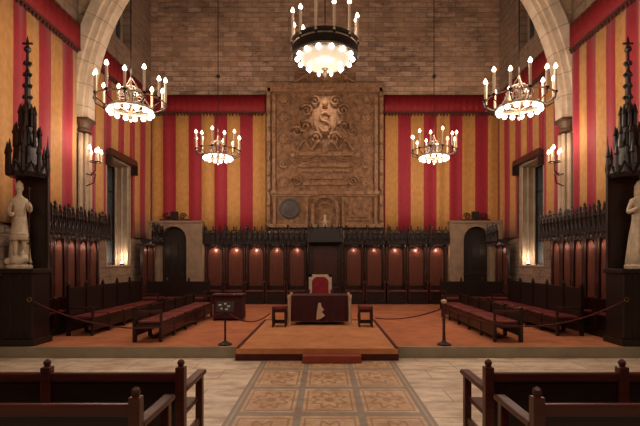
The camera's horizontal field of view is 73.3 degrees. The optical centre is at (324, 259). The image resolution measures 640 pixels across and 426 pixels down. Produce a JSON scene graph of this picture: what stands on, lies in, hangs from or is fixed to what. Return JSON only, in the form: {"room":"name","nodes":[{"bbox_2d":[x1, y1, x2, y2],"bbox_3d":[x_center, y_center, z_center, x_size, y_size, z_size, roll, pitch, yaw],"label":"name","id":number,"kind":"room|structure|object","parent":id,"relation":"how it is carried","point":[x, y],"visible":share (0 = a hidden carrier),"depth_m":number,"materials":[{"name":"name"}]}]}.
{"room":"assembly chamber","nodes":[
{"label":"assembly chamber","id":0,"kind":"room"},
{"bbox_2d":[0,0,150,283],"bbox_3d":[-6.300,-4.000,6.150,0.600,11.300,17.300,0,0,0],"label":"wall","id":1,"kind":"structure","parent":0,"point":[141,9],"depth_m":13.25,"materials":[{"name":"stone"}]},
{"bbox_2d":[0,0,150,238],"bbox_3d":[-5.907,-3.181,9.463,0.143,4.962,10.534,0,0,0],"label":"wall hanging","id":2,"kind":"object","parent":1,"relation":"attached to","point":[55,36],"depth_m":9.59,"materials":[{"name":"red fabric"}]},
{"bbox_2d":[105,157,130,266],"bbox_3d":[-6.285,-1.350,12.500,0.610,3.100,1.500,0,0,0],"label":"niche","id":3,"kind":"object","parent":1,"relation":"attached to","point":[122,171],"visible":0.53,"depth_m":13.20,"materials":[{"name":"beige stone"}]},
{"bbox_2d":[107,165,113,264],"bbox_3d":[-6.500,-1.345,12.500,0.080,2.990,1.400,0,0,0],"label":"window","id":4,"kind":"structure","parent":3,"relation":"attached to","point":[110,170],"depth_m":13.03,"materials":[{"name":"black glass"}]},
{"bbox_2d":[106,148,137,175],"bbox_3d":[-5.880,-2.825,12.485,0.200,0.450,1.670,0,0,0],"label":"lintel","id":5,"kind":"object","parent":3,"relation":"attached to","point":[112,152],"visible":1,"depth_m":12.32,"materials":[{"name":"red wood"}]},
{"bbox_2d":[115,14,121,40],"bbox_3d":[-6.300,-7.450,12.785,0.120,2.000,0.970,0,0,0],"label":"window","id":6,"kind":"structure","parent":1,"relation":"in","point":[118,28],"depth_m":13.14,"materials":[{"name":"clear glass"}]},
{"bbox_2d":[0,358,639,425],"bbox_3d":[0.000,1.800,6.400,13.200,0.300,17.800,0,0,0],"label":"floor","id":7,"kind":"structure","parent":0,"point":[438,382],"depth_m":6.42,"materials":[{"name":"beige stone"}]},
{"bbox_2d":[0,387,174,425],"bbox_3d":[-2.190,1.210,2.891,2.160,0.880,0.621,0,0,0],"label":"pew","id":8,"kind":"object","parent":7,"relation":"on","point":[132,413],"visible":1,"depth_m":2.61,"materials":[{"name":"brown wood"}]},
{"bbox_2d":[0,359,206,425],"bbox_3d":[-2.160,1.210,3.621,2.160,0.880,0.621,0,0,0],"label":"pew","id":9,"kind":"object","parent":7,"relation":"on","point":[46,385],"visible":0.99,"depth_m":3.34,"materials":[{"name":"brown wood"}]},
{"bbox_2d":[235,319,398,360],"bbox_3d":[-0.130,1.542,8.723,2.680,0.215,3.355,0,0,0],"label":"dais","id":10,"kind":"object","parent":7,"relation":"on","point":[266,342],"visible":0.81,"depth_m":7.65,"materials":[{"name":"brown wood"}]},
{"bbox_2d":[272,305,287,326],"bbox_3d":[-0.990,1.219,9.400,0.322,0.460,0.302,0,0,0],"label":"stool","id":11,"kind":"object","parent":10,"relation":"on","point":[275,308],"visible":1,"depth_m":9.26,"materials":[{"name":"brown wood"}]},
{"bbox_2d":[287,292,351,325],"bbox_3d":[-0.120,1.109,9.850,1.430,0.680,0.790,0,0,0],"label":"table","id":12,"kind":"object","parent":10,"relation":"on","point":[301,306],"visible":1,"depth_m":9.53,"materials":[{"name":"fabric"}]},
{"bbox_2d":[357,305,372,326],"bbox_3d":[0.880,1.219,9.400,0.322,0.460,0.302,0,0,0],"label":"stool","id":13,"kind":"object","parent":10,"relation":"on","point":[361,308],"visible":1,"depth_m":9.26,"materials":[{"name":"brown wood"}]},
{"bbox_2d":[0,346,639,357],"bbox_3d":[0.000,1.559,7.275,12.000,0.182,0.050,0,0,0],"label":"step","id":14,"kind":"structure","parent":7,"relation":"on","point":[5,351],"depth_m":7.25,"materials":[{"name":"grey stone"}]},
{"bbox_2d":[221,361,438,425],"bbox_3d":[0.050,1.648,2.250,2.160,0.004,9.500,0,0,0],"label":"floor tiles","id":15,"kind":"structure","parent":7,"relation":"on","point":[278,393],"depth_m":5.15,"materials":[{"name":"orange tile"}]},
{"bbox_2d":[302,354,360,362],"bbox_3d":[0.110,1.587,6.942,0.940,0.115,0.205,0,0,0],"label":"carpeted step","id":16,"kind":"structure","parent":15,"relation":"on","point":[306,358],"depth_m":6.84,"materials":[{"name":"red carpet"}]},
{"bbox_2d":[460,359,639,425],"bbox_3d":[2.310,1.210,3.621,2.160,0.880,0.621,0,0,0],"label":"pew","id":17,"kind":"object","parent":7,"relation":"on","point":[621,385],"visible":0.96,"depth_m":3.34,"materials":[{"name":"brown wood"}]},
{"bbox_2d":[493,387,639,425],"bbox_3d":[2.330,1.210,2.891,2.160,0.880,0.621,0,0,0],"label":"pew","id":18,"kind":"object","parent":7,"relation":"on","point":[541,413],"visible":1,"depth_m":2.61,"materials":[{"name":"brown wood"}]},
{"bbox_2d":[151,0,498,292],"bbox_3d":[0.000,-4.000,15.050,13.200,11.300,0.500,0,0,0],"label":"wall","id":19,"kind":"structure","parent":0,"point":[403,43],"depth_m":14.80,"materials":[{"name":"brick"}]},
{"bbox_2d":[163,227,185,280],"bbox_3d":[-5.100,0.172,14.665,0.870,2.595,0.150,0,0,0],"label":"door","id":20,"kind":"structure","parent":19,"relation":"in","point":[174,249],"depth_m":14.66,"materials":[{"name":"brown wood"}]},
{"bbox_2d":[147,221,204,280],"bbox_3d":[-5.055,0.075,14.604,1.870,2.790,0.389,0,0,0],"label":"trim","id":21,"kind":"structure","parent":19,"relation":"attached to","point":[193,230],"depth_m":14.45,"materials":[{"name":"stone"}]},
{"bbox_2d":[159,211,189,220],"bbox_3d":[-5.100,-1.485,14.580,1.000,0.330,0.080,0,0,0],"label":"carved crest","id":22,"kind":"object","parent":21,"relation":"on","point":[174,215],"visible":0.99,"depth_m":14.54,"materials":[{"name":"brown wood"}]},
{"bbox_2d":[151,95,265,239],"bbox_3d":[-3.992,-3.181,14.705,3.924,4.962,0.139,0,0,0],"label":"wall hanging","id":23,"kind":"object","parent":19,"relation":"attached to","point":[231,194],"depth_m":14.72,"materials":[{"name":"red fabric"}]},
{"bbox_2d":[266,71,383,227],"bbox_3d":[0.000,-3.801,14.631,3.960,5.403,0.313,0,0,0],"label":"carved relief","id":24,"kind":"object","parent":19,"relation":"attached to","point":[325,138],"visible":0.99,"depth_m":14.64,"materials":[{"name":"stone"}]},
{"bbox_2d":[384,95,497,239],"bbox_3d":[3.983,-3.181,14.705,3.934,4.962,0.139,0,0,0],"label":"wall hanging","id":25,"kind":"object","parent":19,"relation":"attached to","point":[419,194],"depth_m":14.72,"materials":[{"name":"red fabric"}]},
{"bbox_2d":[447,221,502,280],"bbox_3d":[5.095,0.075,14.604,1.790,2.790,0.389,0,0,0],"label":"trim","id":26,"kind":"structure","parent":19,"relation":"attached to","point":[457,230],"depth_m":14.45,"materials":[{"name":"stone"}]},
{"bbox_2d":[460,211,490,220],"bbox_3d":[5.100,-1.485,14.580,1.000,0.330,0.080,0,0,0],"label":"carved crest","id":27,"kind":"object","parent":26,"relation":"on","point":[475,215],"visible":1,"depth_m":14.54,"materials":[{"name":"brown wood"}]},
{"bbox_2d":[464,227,486,280],"bbox_3d":[5.100,0.172,14.665,0.870,2.595,0.150,0,0,0],"label":"door","id":28,"kind":"structure","parent":19,"relation":"in","point":[475,249],"depth_m":14.66,"materials":[{"name":"brown wood"}]},
{"bbox_2d":[79,0,570,24],"bbox_3d":[0.000,-7.351,10.600,12.000,4.599,0.260,0,0,0],"label":"wall","id":29,"kind":"structure","parent":0,"point":[83,4],"depth_m":10.47,"materials":[{"name":"stone"}]},
{"bbox_2d":[77,0,571,120],"bbox_3d":[0.000,-6.440,10.600,11.960,5.980,0.300,0,0,0],"label":"trim","id":30,"kind":"structure","parent":29,"relation":"attached to","point":[118,6],"depth_m":10.50,"materials":[{"name":"beige stone"}]},
{"bbox_2d":[37,304,618,345],"bbox_3d":[0.000,1.560,11.050,12.000,0.180,7.500,0,0,0],"label":"floor","id":31,"kind":"structure","parent":0,"point":[424,330],"depth_m":8.72,"materials":[{"name":"carpet"}]},
{"bbox_2d":[0,36,52,345],"bbox_3d":[-5.270,-1.250,7.617,0.650,5.440,0.655,0,0,0],"label":"pedestal","id":32,"kind":"object","parent":31,"relation":"on","point":[23,322],"visible":0.98,"depth_m":7.49,"materials":[{"name":"brown wood"}]},
{"bbox_2d":[4,181,32,268],"bbox_3d":[-5.315,-0.615,7.467,0.406,1.530,0.373,0,0,-32],"label":"statue","id":33,"kind":"object","parent":32,"relation":"on","point":[19,246],"visible":1,"depth_m":7.43,"materials":[{"name":"stone"}]},
{"bbox_2d":[50,202,58,335],"bbox_3d":[-5.500,0.140,8.270,0.500,2.660,0.452,0,0,0],"label":"stall","id":34,"kind":"object","parent":31,"relation":"on","point":[54,331],"visible":0.19,"depth_m":8.41,"materials":[{"name":"brown wood"}]},
{"bbox_2d":[50,200,71,333],"bbox_3d":[-5.500,0.140,8.725,0.500,2.660,0.452,0,0,0],"label":"stall","id":35,"kind":"object","parent":31,"relation":"on","point":[59,220],"visible":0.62,"depth_m":8.73,"materials":[{"name":"red wood"}]},
{"bbox_2d":[53,203,83,330],"bbox_3d":[-5.500,0.140,9.180,0.500,2.660,0.452,0,0,0],"label":"stall","id":36,"kind":"object","parent":31,"relation":"on","point":[59,245],"visible":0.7,"depth_m":9.18,"materials":[{"name":"red wood"}]},
{"bbox_2d":[66,206,92,325],"bbox_3d":[-5.500,0.140,9.635,0.500,2.660,0.452,0,0,0],"label":"stall","id":37,"kind":"object","parent":31,"relation":"on","point":[85,223],"visible":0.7,"depth_m":9.63,"materials":[{"name":"red wood"}]},
{"bbox_2d":[77,117,95,218],"bbox_3d":[-5.920,-0.990,10.550,0.460,4.920,0.460,0,0,0],"label":"stone column","id":38,"kind":"structure","parent":31,"relation":"on","point":[84,124],"depth_m":10.43,"materials":[{"name":"beige stone"}]},
{"bbox_2d":[86,144,102,185],"bbox_3d":[-5.575,-2.264,10.312,0.470,0.953,0.307,0,0,0],"label":"candle sconce","id":39,"kind":"object","parent":38,"relation":"attached to","point":[97,150],"visible":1,"depth_m":10.31,"materials":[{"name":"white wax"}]},
{"bbox_2d":[78,209,102,286],"bbox_3d":[-5.500,0.140,10.090,0.500,2.660,0.452,0,0,0],"label":"stall","id":40,"kind":"object","parent":31,"relation":"on","point":[83,246],"visible":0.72,"depth_m":10.08,"materials":[{"name":"red wood"}]},
{"bbox_2d":[89,211,111,284],"bbox_3d":[-5.500,0.140,10.545,0.500,2.660,0.452,0,0,0],"label":"stall","id":41,"kind":"object","parent":31,"relation":"on","point":[105,226],"visible":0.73,"depth_m":10.54,"materials":[{"name":"red wood"}]},
{"bbox_2d":[66,275,158,335],"bbox_3d":[-4.742,0.940,9.952,0.524,1.060,3.306,0,0,0],"label":"bench","id":42,"kind":"object","parent":31,"relation":"on","point":[110,303],"visible":0.89,"depth_m":9.26,"materials":[{"name":"brown wood"}]},
{"bbox_2d":[71,313,106,318],"bbox_3d":[-4.720,1.120,8.630,0.420,0.060,0.580,0,0,0],"label":"seat cushion","id":43,"kind":"object","parent":42,"relation":"on","point":[77,315],"depth_m":8.49,"materials":[{"name":"red fabric"}]},
{"bbox_2d":[90,309,121,314],"bbox_3d":[-4.720,1.120,9.290,0.420,0.060,0.580,0,0,0],"label":"seat cushion","id":44,"kind":"object","parent":42,"relation":"on","point":[109,311],"depth_m":9.28,"materials":[{"name":"red fabric"}]},
{"bbox_2d":[107,306,134,310],"bbox_3d":[-4.720,1.120,9.950,0.420,0.060,0.580,0,0,0],"label":"seat cushion","id":45,"kind":"object","parent":42,"relation":"on","point":[124,308],"depth_m":9.87,"materials":[{"name":"red fabric"}]},
{"bbox_2d":[120,303,146,307],"bbox_3d":[-4.720,1.120,10.610,0.420,0.060,0.580,0,0,0],"label":"seat cushion","id":46,"kind":"object","parent":42,"relation":"on","point":[138,305],"depth_m":10.53,"materials":[{"name":"red fabric"}]},
{"bbox_2d":[134,301,156,304],"bbox_3d":[-4.720,1.120,11.270,0.420,0.060,0.580,0,0,0],"label":"seat cushion","id":47,"kind":"object","parent":42,"relation":"on","point":[153,302],"depth_m":11.29,"materials":[{"name":"red fabric"}]},
{"bbox_2d":[140,222,158,297],"bbox_3d":[-5.500,0.140,13.600,0.500,2.660,0.452,0,0,0],"label":"stall","id":48,"kind":"object","parent":31,"relation":"on","point":[144,247],"visible":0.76,"depth_m":13.43,"materials":[{"name":"red wood"}]},
{"bbox_2d":[149,223,164,280],"bbox_3d":[-5.500,0.140,14.055,0.500,2.660,0.452,0,0,0],"label":"stall","id":49,"kind":"object","parent":31,"relation":"on","point":[161,229],"visible":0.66,"depth_m":14.07,"materials":[{"name":"red wood"}]},
{"bbox_2d":[132,293,212,341],"bbox_3d":[-3.180,1.160,9.430,0.520,0.620,3.500,0,0,0],"label":"bench","id":50,"kind":"object","parent":31,"relation":"on","point":[175,311],"visible":0.96,"depth_m":8.63,"materials":[{"name":"brown wood"}]},
{"bbox_2d":[138,316,172,323],"bbox_3d":[-3.160,1.120,8.030,0.420,0.060,0.620,0,0,0],"label":"seat cushion","id":51,"kind":"object","parent":50,"relation":"on","point":[144,319],"depth_m":7.88,"materials":[{"name":"red fabric"}]},
{"bbox_2d":[154,312,183,318],"bbox_3d":[-3.160,1.120,8.730,0.420,0.060,0.620,0,0,0],"label":"seat cushion","id":52,"kind":"object","parent":50,"relation":"on","point":[176,315],"depth_m":8.69,"materials":[{"name":"red fabric"}]},
{"bbox_2d":[167,308,193,313],"bbox_3d":[-3.160,1.120,9.430,0.420,0.060,0.620,0,0,0],"label":"seat cushion","id":53,"kind":"object","parent":50,"relation":"on","point":[186,310],"depth_m":9.41,"materials":[{"name":"red fabric"}]},
{"bbox_2d":[179,305,202,309],"bbox_3d":[-3.160,1.120,10.130,0.420,0.060,0.620,0,0,0],"label":"seat cushion","id":54,"kind":"object","parent":50,"relation":"on","point":[196,307],"depth_m":10.08,"materials":[{"name":"red fabric"}]},
{"bbox_2d":[188,302,210,306],"bbox_3d":[-3.160,1.120,10.830,0.420,0.060,0.620,0,0,0],"label":"seat cushion","id":55,"kind":"object","parent":50,"relation":"on","point":[205,304],"depth_m":10.77,"materials":[{"name":"red fabric"}]},
{"bbox_2d":[142,277,209,301],"bbox_3d":[-4.398,0.990,12.662,1.906,0.960,0.524,0,0,0],"label":"bench","id":56,"kind":"object","parent":31,"relation":"on","point":[167,289],"visible":0.6,"depth_m":12.88,"materials":[{"name":"brown wood"}]},
{"bbox_2d":[202,225,225,302],"bbox_3d":[-3.752,0.140,14.530,0.697,2.660,0.500,0,0,0],"label":"stall","id":57,"kind":"object","parent":31,"relation":"on","point":[215,250],"visible":0.8,"depth_m":14.71,"materials":[{"name":"brown wood"}]},
{"bbox_2d":[216,302,233,345],"bbox_3d":[-1.730,1.100,7.450,0.300,0.740,0.234,0,0,0],"label":"sign stand","id":58,"kind":"object","parent":31,"relation":"on","point":[224,307],"visible":1,"depth_m":7.44,"materials":[{"name":"black metal"}]},
{"bbox_2d":[32,301,223,328],"bbox_3d":[-3.356,0.937,7.370,3.204,0.494,0.026,0,0,-3],"label":"rope","id":59,"kind":"object","parent":58,"relation":"hanging from","point":[32,301],"visible":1,"depth_m":7.35,"materials":[{"name":"red fabric"}]},
{"bbox_2d":[212,293,246,320],"bbox_3d":[-2.350,1.150,10.600,0.760,0.640,0.480,0,0,0],"label":"desk","id":60,"kind":"object","parent":31,"relation":"on","point":[238,299],"visible":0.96,"depth_m":10.39,"materials":[{"name":"fabric"}]},
{"bbox_2d":[223,225,245,292],"bbox_3d":[-3.053,0.140,14.530,0.697,2.660,0.500,0,0,0],"label":"stall","id":61,"kind":"object","parent":31,"relation":"on","point":[235,273],"visible":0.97,"depth_m":14.71,"materials":[{"name":"red wood"}]},
{"bbox_2d":[244,225,265,303],"bbox_3d":[-2.355,0.140,14.530,0.697,2.660,0.500,0,0,0],"label":"stall","id":62,"kind":"object","parent":31,"relation":"on","point":[254,285],"visible":0.97,"depth_m":14.68,"materials":[{"name":"red wood"}]},
{"bbox_2d":[265,225,286,303],"bbox_3d":[-1.656,0.140,14.530,0.697,2.660,0.500,0,0,0],"label":"stall","id":63,"kind":"object","parent":31,"relation":"on","point":[276,273],"visible":1,"depth_m":14.69,"materials":[{"name":"red wood"}]},
{"bbox_2d":[286,225,306,303],"bbox_3d":[-0.957,0.140,14.530,0.697,2.660,0.500,0,0,0],"label":"stall","id":64,"kind":"object","parent":31,"relation":"on","point":[296,242],"visible":0.99,"depth_m":14.71,"materials":[{"name":"red wood"}]},
{"bbox_2d":[307,274,332,292],"bbox_3d":[-0.120,0.920,10.730,0.640,1.100,0.560,0,0,0],"label":"throne","id":65,"kind":"object","parent":31,"relation":"on","point":[318,283],"visible":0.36,"depth_m":10.95,"materials":[{"name":"red fabric"}]},
{"bbox_2d":[307,215,342,292],"bbox_3d":[0.000,-0.020,14.210,1.180,2.980,0.600,0,0,0],"label":"stall","id":66,"kind":"object","parent":31,"relation":"on","point":[324,256],"visible":0.84,"depth_m":14.42,"materials":[{"name":"brown wood"}]},
{"bbox_2d":[344,225,364,303],"bbox_3d":[0.985,0.140,14.530,0.697,2.660,0.500,0,0,0],"label":"stall","id":67,"kind":"object","parent":31,"relation":"on","point":[354,242],"visible":0.99,"depth_m":14.70,"materials":[{"name":"red wood"}]},
{"bbox_2d":[364,224,385,303],"bbox_3d":[1.687,0.140,14.530,0.697,2.660,0.500,0,0,0],"label":"stall","id":68,"kind":"object","parent":31,"relation":"on","point":[375,285],"visible":0.98,"depth_m":14.69,"materials":[{"name":"red wood"}]},
{"bbox_2d":[385,225,407,303],"bbox_3d":[2.410,0.140,14.530,0.697,2.660,0.500,0,0,0],"label":"stall","id":69,"kind":"object","parent":31,"relation":"on","point":[395,246],"visible":0.97,"depth_m":14.69,"materials":[{"name":"red wood"}]},
{"bbox_2d":[406,225,428,303],"bbox_3d":[3.115,0.140,14.530,0.697,2.660,0.500,0,0,0],"label":"stall","id":70,"kind":"object","parent":31,"relation":"on","point":[417,287],"visible":0.98,"depth_m":14.67,"materials":[{"name":"red wood"}]},
{"bbox_2d":[426,224,449,303],"bbox_3d":[3.821,0.140,14.530,0.697,2.660,0.500,0,0,0],"label":"stall","id":71,"kind":"object","parent":31,"relation":"on","point":[436,250],"visible":0.85,"depth_m":14.71,"materials":[{"name":"red wood"}]},
{"bbox_2d":[437,299,450,345],"bbox_3d":[2.060,1.075,7.450,0.240,0.790,0.234,0,0,0],"label":"barrier post","id":72,"kind":"object","parent":31,"relation":"on","point":[443,342],"visible":1,"depth_m":7.43,"materials":[{"name":"black metal"}]},
{"bbox_2d":[375,308,441,319],"bbox_3d":[1.556,1.050,8.369,0.026,0.422,2.030,0,0,-27],"label":"rope","id":73,"kind":"object","parent":72,"relation":"hanging from","point":[440,308],"visible":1,"depth_m":8.21,"materials":[{"name":"red fabric"}]},
{"bbox_2d":[446,301,623,326],"bbox_3d":[3.575,0.920,7.370,2.965,0.460,0.026,0,0,3],"label":"rope","id":74,"kind":"object","parent":72,"relation":"hanging from","point":[621,301],"visible":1,"depth_m":7.36,"materials":[{"name":"red fabric"}]},
{"bbox_2d":[440,277,507,307],"bbox_3d":[4.402,0.990,12.662,1.906,0.960,0.524,0,0,0],"label":"bench","id":75,"kind":"object","parent":31,"relation":"on","point":[483,289],"visible":0.56,"depth_m":12.88,"materials":[{"name":"brown wood"}]},
{"bbox_2d":[441,293,522,341],"bbox_3d":[3.280,1.160,9.430,0.520,0.620,3.500,0,0,0],"label":"bench","id":76,"kind":"object","parent":31,"relation":"on","point":[478,308],"visible":0.93,"depth_m":8.60,"materials":[{"name":"brown wood"}]},
{"bbox_2d":[446,302,465,306],"bbox_3d":[3.260,1.120,10.830,0.420,0.060,0.620,0,0,0],"label":"seat cushion","id":77,"kind":"object","parent":76,"relation":"on","point":[448,304],"depth_m":10.77,"materials":[{"name":"red fabric"}]},
{"bbox_2d":[451,305,474,309],"bbox_3d":[3.260,1.120,10.130,0.420,0.060,0.620,0,0,0],"label":"seat cushion","id":78,"kind":"object","parent":76,"relation":"on","point":[453,307],"depth_m":10.08,"materials":[{"name":"red fabric"}]},
{"bbox_2d":[460,308,487,313],"bbox_3d":[3.260,1.120,9.430,0.420,0.060,0.620,0,0,0],"label":"seat cushion","id":79,"kind":"object","parent":76,"relation":"on","point":[462,310],"depth_m":9.41,"materials":[{"name":"red fabric"}]},
{"bbox_2d":[470,312,500,318],"bbox_3d":[3.260,1.120,8.730,0.420,0.060,0.620,0,0,0],"label":"seat cushion","id":80,"kind":"object","parent":76,"relation":"on","point":[477,315],"depth_m":8.69,"materials":[{"name":"red fabric"}]},
{"bbox_2d":[483,316,517,323],"bbox_3d":[3.260,1.120,8.030,0.420,0.060,0.620,0,0,0],"label":"seat cushion","id":81,"kind":"object","parent":76,"relation":"on","point":[499,319],"depth_m":7.88,"materials":[{"name":"red fabric"}]},
{"bbox_2d":[485,224,500,280],"bbox_3d":[5.500,0.140,14.055,0.500,2.660,0.452,0,0,0],"label":"stall","id":82,"kind":"object","parent":31,"relation":"on","point":[488,229],"visible":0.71,"depth_m":14.07,"materials":[{"name":"red wood"}]},
{"bbox_2d":[491,223,509,297],"bbox_3d":[5.500,0.140,13.600,0.500,2.660,0.452,0,0,0],"label":"stall","id":83,"kind":"object","parent":31,"relation":"on","point":[505,247],"visible":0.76,"depth_m":13.44,"materials":[{"name":"red wood"}]},
{"bbox_2d":[491,275,583,335],"bbox_3d":[4.742,0.940,9.948,0.524,1.060,3.306,0,0,0],"label":"bench","id":84,"kind":"object","parent":31,"relation":"on","point":[542,304],"visible":0.91,"depth_m":9.22,"materials":[{"name":"brown wood"}]},
{"bbox_2d":[506,303,529,306],"bbox_3d":[4.720,1.120,10.610,0.420,0.060,0.580,0,0,0],"label":"seat cushion","id":85,"kind":"object","parent":84,"relation":"on","point":[509,304],"depth_m":10.53,"materials":[{"name":"red fabric"}]},
{"bbox_2d":[515,306,542,310],"bbox_3d":[4.720,1.120,9.950,0.420,0.060,0.580,0,0,0],"label":"seat cushion","id":86,"kind":"object","parent":84,"relation":"on","point":[525,308],"depth_m":9.87,"materials":[{"name":"red fabric"}]},
{"bbox_2d":[528,309,559,314],"bbox_3d":[4.720,1.120,9.290,0.420,0.060,0.580,0,0,0],"label":"seat cushion","id":87,"kind":"object","parent":84,"relation":"on","point":[530,311],"depth_m":9.28,"materials":[{"name":"red fabric"}]},
{"bbox_2d":[543,313,578,318],"bbox_3d":[4.720,1.120,8.630,0.420,0.060,0.580,0,0,0],"label":"seat cushion","id":88,"kind":"object","parent":84,"relation":"on","point":[545,315],"depth_m":8.47,"materials":[{"name":"red fabric"}]},
{"bbox_2d":[538,212,560,284],"bbox_3d":[5.500,0.140,10.545,0.500,2.660,0.452,0,0,0],"label":"stall","id":89,"kind":"object","parent":31,"relation":"on","point":[543,223],"visible":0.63,"depth_m":10.54,"materials":[{"name":"red wood"}]},
{"bbox_2d":[547,210,571,286],"bbox_3d":[5.500,0.140,10.090,0.500,2.660,0.452,0,0,0],"label":"stall","id":90,"kind":"object","parent":31,"relation":"on","point":[566,246],"visible":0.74,"depth_m":10.08,"materials":[{"name":"red wood"}]},
{"bbox_2d":[554,117,571,216],"bbox_3d":[5.920,-0.990,10.550,0.460,4.920,0.460,0,0,0],"label":"stone column","id":91,"kind":"structure","parent":31,"relation":"on","point":[564,124],"depth_m":10.43,"materials":[{"name":"beige stone"}]},
{"bbox_2d":[547,144,563,185],"bbox_3d":[5.577,-2.264,10.312,0.465,0.953,0.307,0,0,0],"label":"candle sconce","id":92,"kind":"object","parent":91,"relation":"attached to","point":[553,146],"visible":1,"depth_m":10.31,"materials":[{"name":"black metal"}]},
{"bbox_2d":[557,208,583,325],"bbox_3d":[5.500,0.140,9.635,0.500,2.660,0.452,0,0,0],"label":"stall","id":93,"kind":"object","parent":31,"relation":"on","point":[564,222],"visible":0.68,"depth_m":9.63,"materials":[{"name":"red wood"}]},
{"bbox_2d":[566,206,596,330],"bbox_3d":[5.500,0.140,9.180,0.500,2.660,0.452,0,0,0],"label":"stall","id":94,"kind":"object","parent":31,"relation":"on","point":[589,245],"visible":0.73,"depth_m":9.19,"materials":[{"name":"red wood"}]},
{"bbox_2d":[578,202,605,333],"bbox_3d":[5.500,0.140,8.725,0.500,2.660,0.452,0,0,0],"label":"stall","id":95,"kind":"object","parent":31,"relation":"on","point":[589,219],"visible":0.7,"depth_m":8.76,"materials":[{"name":"red wood"}]},
{"bbox_2d":[591,199,605,337],"bbox_3d":[5.500,0.140,8.270,0.500,2.660,0.452,0,0,0],"label":"stall","id":96,"kind":"object","parent":31,"relation":"on","point":[599,329],"visible":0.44,"depth_m":8.38,"materials":[{"name":"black wood"}]},
{"bbox_2d":[603,37,639,345],"bbox_3d":[5.370,-1.250,7.617,0.650,5.440,0.655,0,0,0],"label":"pedestal","id":97,"kind":"object","parent":31,"relation":"on","point":[622,173],"visible":0.98,"depth_m":7.56,"materials":[{"name":"brown wood"}]},
{"bbox_2d":[624,181,639,268],"bbox_3d":[5.490,-0.615,7.500,0.484,1.530,0.348,0,0,17],"label":"statue","id":98,"kind":"object","parent":97,"relation":"on","point":[632,259],"visible":1,"depth_m":7.46,"materials":[{"name":"stone"}]},
{"bbox_2d":[499,0,595,283],"bbox_3d":[6.300,-4.000,6.150,0.600,11.300,17.300,0,0,0],"label":"wall","id":99,"kind":"structure","parent":0,"point":[508,9],"depth_m":13.33,"materials":[{"name":"stone"}]},
{"bbox_2d":[528,14,534,40],"bbox_3d":[6.300,-7.450,12.785,0.120,2.000,0.970,0,0,0],"label":"window","id":100,"kind":"structure","parent":99,"relation":"in","point":[531,28],"depth_m":13.14,"materials":[{"name":"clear glass"}]},
{"bbox_2d":[519,157,544,266],"bbox_3d":[6.285,-1.350,12.500,0.610,3.100,1.500,0,0,0],"label":"window frame","id":101,"kind":"structure","parent":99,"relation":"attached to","point":[527,171],"depth_m":13.20,"materials":[{"name":"beige stone"}]},
{"bbox_2d":[512,148,543,175],"bbox_3d":[5.880,-2.825,12.485,0.200,0.450,1.670,0,0,0],"label":"lintel","id":102,"kind":"object","parent":101,"relation":"attached to","point":[537,152],"visible":1,"depth_m":12.32,"materials":[{"name":"red wood"}]},
{"bbox_2d":[536,165,542,264],"bbox_3d":[6.500,-1.345,12.500,0.080,2.990,1.400,0,0,0],"label":"window","id":103,"kind":"structure","parent":101,"relation":"attached to","point":[539,170],"depth_m":13.03,"materials":[{"name":"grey glass"}]},
{"bbox_2d":[496,0,639,238],"bbox_3d":[5.907,-3.181,9.467,0.142,4.962,10.534,0,0,0],"label":"wall hanging","id":104,"kind":"object","parent":99,"relation":"attached to","point":[597,36],"depth_m":9.78,"materials":[{"name":"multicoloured fabric"}]},
{"bbox_3d":[0.000,-9.750,6.400,13.200,0.200,17.800,0,0,0],"label":"ceiling","id":105,"kind":"structure","parent":0,"visible":0},
{"bbox_2d":[92,0,167,121],"bbox_3d":[-3.820,-6.180,8.460,1.326,6.940,1.326,0,0,0],"label":"chandelier","id":106,"kind":"object","parent":105,"relation":"hanging from","point":[129,103],"visible":1,"depth_m":8.41,"materials":[{"name":"brown metal"}]},
{"bbox_2d":[194,74,240,164],"bbox_3d":[-3.160,-6.230,12.700,1.326,6.840,1.326,0,0,-15],"label":"chandelier","id":107,"kind":"object","parent":105,"relation":"hanging from","point":[213,155],"visible":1,"depth_m":12.58,"materials":[{"name":"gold metal"}]},
{"bbox_2d":[290,0,359,76],"bbox_3d":[0.000,-6.610,8.400,1.340,6.080,1.340,0,0,0],"label":"chandelier","id":108,"kind":"object","parent":105,"relation":"hanging from","point":[324,52],"visible":1,"depth_m":8.02,"materials":[{"name":"brown metal"}]},
{"bbox_2d":[291,12,293,41],"bbox_3d":[-0.618,-4.440,8.234,0.048,0.580,0.048,0,0,-23],"label":"candle","id":109,"kind":"object","parent":108,"relation":"on","point":[292,14],"depth_m":8.21,"materials":[{"name":"beige wax"}]},
{"bbox_2d":[314,0,316,28],"bbox_3d":[-0.166,-4.440,7.782,0.048,0.580,0.048,0,0,-22],"label":"candle","id":110,"kind":"object","parent":108,"relation":"on","point":[315,1],"depth_m":7.76,"materials":[{"name":"beige wax"}]},
{"bbox_2d":[333,3,335,28],"bbox_3d":[0.166,-4.390,7.782,0.048,0.480,0.048,0,0,-22],"label":"candle","id":111,"kind":"object","parent":108,"relation":"on","point":[334,5],"depth_m":7.76,"materials":[{"name":"beige wax"}]},
{"bbox_2d":[348,3,350,33],"bbox_3d":[0.453,-4.440,7.947,0.048,0.580,0.048,0,0,-23],"label":"candle","id":112,"kind":"object","parent":108,"relation":"on","point":[349,4],"depth_m":7.93,"materials":[{"name":"beige wax"}]},
{"bbox_2d":[411,74,457,164],"bbox_3d":[3.220,-6.230,12.700,1.326,6.840,1.326,0,0,-22],"label":"chandelier","id":113,"kind":"object","parent":105,"relation":"hanging from","point":[435,147],"visible":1,"depth_m":12.59,"materials":[{"name":"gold metal"}]},
{"bbox_2d":[483,0,557,119],"bbox_3d":[3.820,-6.200,8.460,1.326,6.900,1.326,0,0,-7],"label":"chandelier","id":114,"kind":"object","parent":105,"relation":"hanging from","point":[519,102],"visible":1,"depth_m":8.35,"materials":[{"name":"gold metal"}]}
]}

